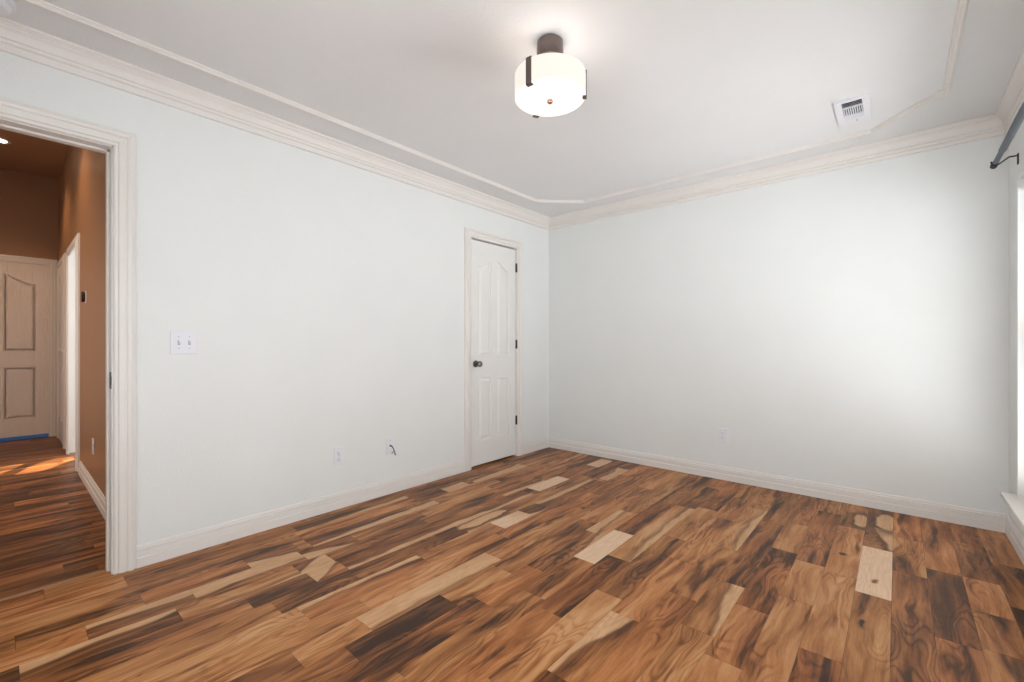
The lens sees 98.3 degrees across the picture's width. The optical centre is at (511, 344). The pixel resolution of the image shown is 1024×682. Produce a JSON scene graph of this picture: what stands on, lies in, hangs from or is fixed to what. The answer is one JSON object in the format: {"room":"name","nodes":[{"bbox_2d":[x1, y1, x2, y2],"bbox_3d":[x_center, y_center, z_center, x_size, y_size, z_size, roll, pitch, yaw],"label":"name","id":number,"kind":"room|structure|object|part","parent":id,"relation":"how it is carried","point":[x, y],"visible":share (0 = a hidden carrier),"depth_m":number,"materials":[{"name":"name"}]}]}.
{"room":"empty bedroom","nodes":[
{"label":"empty bedroom","id":0,"kind":"room"},
{"bbox_2d":[0,169,57,441],"bbox_3d":[-4.939,-0.493,6.035,0.120,3.180,5.070,0,0,41],"label":"wall","id":1,"kind":"structure","parent":0,"point":[28,202],"depth_m":5.15,"materials":[{"name":"brown paint"}]},
{"bbox_2d":[0,254,57,441],"bbox_3d":[-5.742,0.040,4.965,0.073,2.114,0.910,0,0,41],"label":"door","id":2,"kind":"structure","parent":1,"relation":"in","point":[28,292],"depth_m":5.15,"materials":[{"name":"beige paint"}]},
{"bbox_2d":[0,129,69,179],"bbox_3d":[-4.254,-2.023,3.258,4.800,0.080,1.780,0,0,41],"label":"ceiling","id":3,"kind":"structure","parent":0,"point":[26,154],"depth_m":4.65,"materials":[{"name":"brown paint"}]},
{"bbox_2d":[0,138,10,143],"bbox_3d":[-4.981,-1.980,4.289,0.176,0.006,0.176,0,0,41],"label":"recessed light","id":4,"kind":"object","parent":3,"relation":"in","point":[2,141],"visible":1,"depth_m":4.32,"materials":[{"name":"white"}]},
{"bbox_2d":[58,145,105,496],"bbox_3d":[-3.663,-0.493,3.845,4.680,3.180,0.120,0,0,41],"label":"wall","id":5,"kind":"structure","parent":0,"point":[82,177],"depth_m":3.36,"materials":[{"name":"brown paint"}]},
{"bbox_2d":[57,253,65,448],"bbox_3d":[-5.031,0.067,4.940,0.900,2.060,0.023,0,0,41],"label":"door","id":6,"kind":"structure","parent":5,"relation":"in","point":[61,265],"depth_m":4.90,"materials":[{"name":"white paint"}]},
{"bbox_2d":[66,233,79,471],"bbox_3d":[-4.078,0.065,4.191,1.008,2.064,0.144,0,0,41],"label":"door frame","id":7,"kind":"structure","parent":5,"relation":"in","point":[73,251],"depth_m":4.42,"materials":[{"name":"white paint"}]},
{"bbox_2d":[81,291,86,302],"bbox_3d":[-3.423,-0.381,3.538,0.100,0.100,0.027,0,0,41],"label":"thermostat","id":8,"kind":"object","parent":5,"relation":"attached to","point":[83,294],"visible":1,"depth_m":3.52,"materials":[{"name":"white plastic"}]},
{"bbox_2d":[78,461,105,520],"bbox_3d":[-2.813,1.044,3.014,2.305,0.107,0.017,0,0,41],"label":"baseboard","id":9,"kind":"structure","parent":5,"relation":"attached to","point":[93,489],"depth_m":3.15,"materials":[{"name":"white wood"}]},
{"bbox_2d":[92,438,93,454],"bbox_3d":[-3.065,0.745,3.239,0.069,0.116,0.009,0,0,41],"label":"wall outlet","id":10,"kind":"object","parent":5,"relation":"attached to","point":[92,438],"visible":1,"depth_m":3.23,"materials":[{"name":"white plastic"}]},
{"bbox_2d":[0,51,547,545],"bbox_3d":[-1.279,-0.503,2.930,0.120,3.200,5.190,0,0,41],"label":"wall","id":11,"kind":"structure","parent":0,"point":[322,297],"depth_m":2.70,"materials":[{"name":"white paint"}]},
{"bbox_2d":[0,97,135,574],"bbox_3d":[-2.220,0.033,1.847,0.166,2.129,0.988,0,0,41],"label":"door frame","id":12,"kind":"structure","parent":11,"relation":"in","point":[119,146],"depth_m":2.12,"materials":[{"name":"paint"}]},
{"bbox_3d":[-1.929,0.172,2.126,0.050,0.080,0.004,0,0,41],"label":"strike plate","id":13,"kind":"part","parent":12,"relation":"part of","materials":[{"name":"silver metal"}]},
{"bbox_2d":[170,331,196,353],"bbox_3d":[-1.716,-0.010,2.320,0.020,0.119,0.116,0,0,41],"label":"light switch","id":14,"kind":"object","parent":11,"relation":"attached to","point":[181,342],"visible":1,"depth_m":2.32,"materials":[{"name":"white plastic"}]},
{"bbox_2d":[334,447,343,465],"bbox_3d":[-1.159,0.748,2.969,0.009,0.116,0.069,0,0,41],"label":"wall outlet","id":15,"kind":"object","parent":11,"relation":"attached to","point":[338,452],"visible":1,"depth_m":2.96,"materials":[{"name":"white plastic"}]},
{"bbox_2d":[386,438,395,454],"bbox_3d":[-0.888,0.755,3.259,0.037,0.125,0.069,0,0,41],"label":"cable plate","id":16,"kind":"object","parent":11,"relation":"attached to","point":[389,442],"visible":1,"depth_m":3.26,"materials":[{"name":"white plastic"}]},
{"bbox_2d":[464,227,521,470],"bbox_3d":[-0.182,0.040,4.143,0.183,2.115,0.770,0,0,41],"label":"door","id":17,"kind":"structure","parent":11,"relation":"in","point":[492,263],"depth_m":4.10,"materials":[{"name":"white paint"}]},
{"bbox_3d":[-0.298,0.172,3.920,0.067,0.062,0.062,0,0,41],"label":"knob","id":18,"kind":"part","parent":17,"relation":"part of","materials":[{"name":"brown metal"}]},
{"bbox_2d":[0,16,1023,229],"bbox_3d":[0.127,-1.285,1.926,3.318,0.116,4.620,0,0,41],"label":"crown molding","id":19,"kind":"structure","parent":11,"relation":"attached to","point":[16,39],"depth_m":2.75,"materials":[{"name":"white wood"}]},
{"bbox_2d":[136,437,1023,568],"bbox_3d":[0.127,1.044,1.926,3.318,0.107,4.620,0,0,41],"label":"baseboard","id":20,"kind":"structure","parent":11,"relation":"attached to","point":[988,520],"depth_m":2.95,"materials":[{"name":"white wood"}]},
{"bbox_2d":[0,436,1023,681],"bbox_3d":[-1.782,1.117,3.388,8.418,0.040,5.220,0,0,41],"label":"floor","id":21,"kind":"structure","parent":0,"point":[548,564],"depth_m":1.98,"materials":[{"name":"brown wood"}]},
{"bbox_2d":[0,569,105,601],"bbox_3d":[-2.230,1.096,1.855,0.025,0.005,0.808,0,0,41],"label":"threshold","id":22,"kind":"object","parent":21,"relation":"on","point":[103,570],"visible":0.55,"depth_m":2.01,"materials":[{"name":"brown wood"}]},
{"bbox_2d":[1,0,1023,216],"bbox_3d":[0.187,-1.383,1.873,3.478,0.080,4.860,0,0,41],"label":"ceiling","id":23,"kind":"structure","parent":0,"point":[676,88],"depth_m":2.14,"materials":[{"name":"white paint"}]},
{"bbox_2d":[0,0,15,15],"bbox_3d":[-2.023,-1.322,1.708,0.148,0.041,0.148,0,0,41],"label":"smoke detector","id":24,"kind":"object","parent":23,"relation":"attached to","point":[7,7],"visible":1,"depth_m":1.73,"materials":[{"name":"white plastic"}]},
{"bbox_2d":[22,0,969,202],"bbox_3d":[0.133,-1.333,1.933,2.760,0.021,4.082,0,0,41],"label":"trim","id":25,"kind":"structure","parent":23,"relation":"attached to","point":[962,7],"depth_m":2.41,"materials":[{"name":"white wood"}]},
{"bbox_2d":[515,33,586,117],"bbox_3d":[0.167,-1.205,1.958,0.312,0.276,0.316,0,0,41],"label":"ceiling light","id":26,"kind":"object","parent":23,"relation":"attached to","point":[551,82],"visible":1,"depth_m":1.88,"materials":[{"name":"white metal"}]},
{"bbox_2d":[515,77,584,116],"bbox_3d":[0.168,-1.088,1.960,0.310,0.010,0.310,0,0,41],"label":"diffuser","id":27,"kind":"object","parent":26,"relation":"attached to","point":[536,96],"depth_m":1.93,"materials":[{"name":"white glass"}]},
{"bbox_3d":[0.168,-1.140,1.960,0.312,0.098,0.312,0,0,41],"label":"lamp shade","id":28,"kind":"part","parent":26,"relation":"part of","materials":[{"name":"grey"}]},
{"bbox_2d":[833,92,870,125],"bbox_3d":[1.947,-1.335,2.529,0.152,0.016,0.320,0,0,41],"label":"ceiling vent","id":29,"kind":"object","parent":23,"relation":"in","point":[857,108],"visible":1,"depth_m":2.52,"materials":[{"name":"white plastic"}]},
{"bbox_2d":[548,135,1008,513],"bbox_3d":[1.871,-0.148,3.550,3.818,2.490,0.120,0,0,41],"label":"wall","id":30,"kind":"structure","parent":0,"point":[845,327],"depth_m":3.21,"materials":[{"name":"white paint"}]},
{"bbox_2d":[718,428,727,442],"bbox_3d":[1.715,0.738,3.600,0.074,0.116,0.009,0,0,41],"label":"wall outlet","id":31,"kind":"object","parent":30,"relation":"attached to","point":[722,432],"visible":1,"depth_m":3.60,"materials":[{"name":"white plastic"}]},
{"bbox_2d":[1009,120,1023,536],"bbox_3d":[1.438,-0.148,0.784,0.160,2.490,4.620,0,0,41],"label":"wall","id":32,"kind":"structure","parent":0,"point":[1016,172],"depth_m":2.40,"materials":[{"name":"white paint"}]},
{"bbox_2d":[990,101,1023,168],"bbox_3d":[1.353,-0.983,0.899,0.119,0.084,4.040,0,0,41],"label":"curtain rod","id":33,"kind":"object","parent":32,"relation":"attached to","point":[1019,118],"visible":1,"depth_m":2.05,"materials":[{"name":"grey metal"}]},
{"bbox_3d":[2.499,-0.963,2.274,0.023,0.023,0.260,0,0,41],"label":"rod","id":34,"kind":"part","parent":33,"relation":"part of","materials":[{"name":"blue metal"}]},
{"bbox_3d":[1.212,-0.963,0.796,0.029,0.029,3.700,0,0,41],"label":"rod","id":35,"kind":"part","parent":33,"relation":"part of","materials":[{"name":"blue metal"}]},
{"bbox_2d":[1000,492,1023,528],"bbox_3d":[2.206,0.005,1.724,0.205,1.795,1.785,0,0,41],"label":"window sill","id":36,"kind":"structure","parent":32,"relation":"in","point":[1015,503],"depth_m":2.26,"materials":[{"name":"white paint"}]}
]}

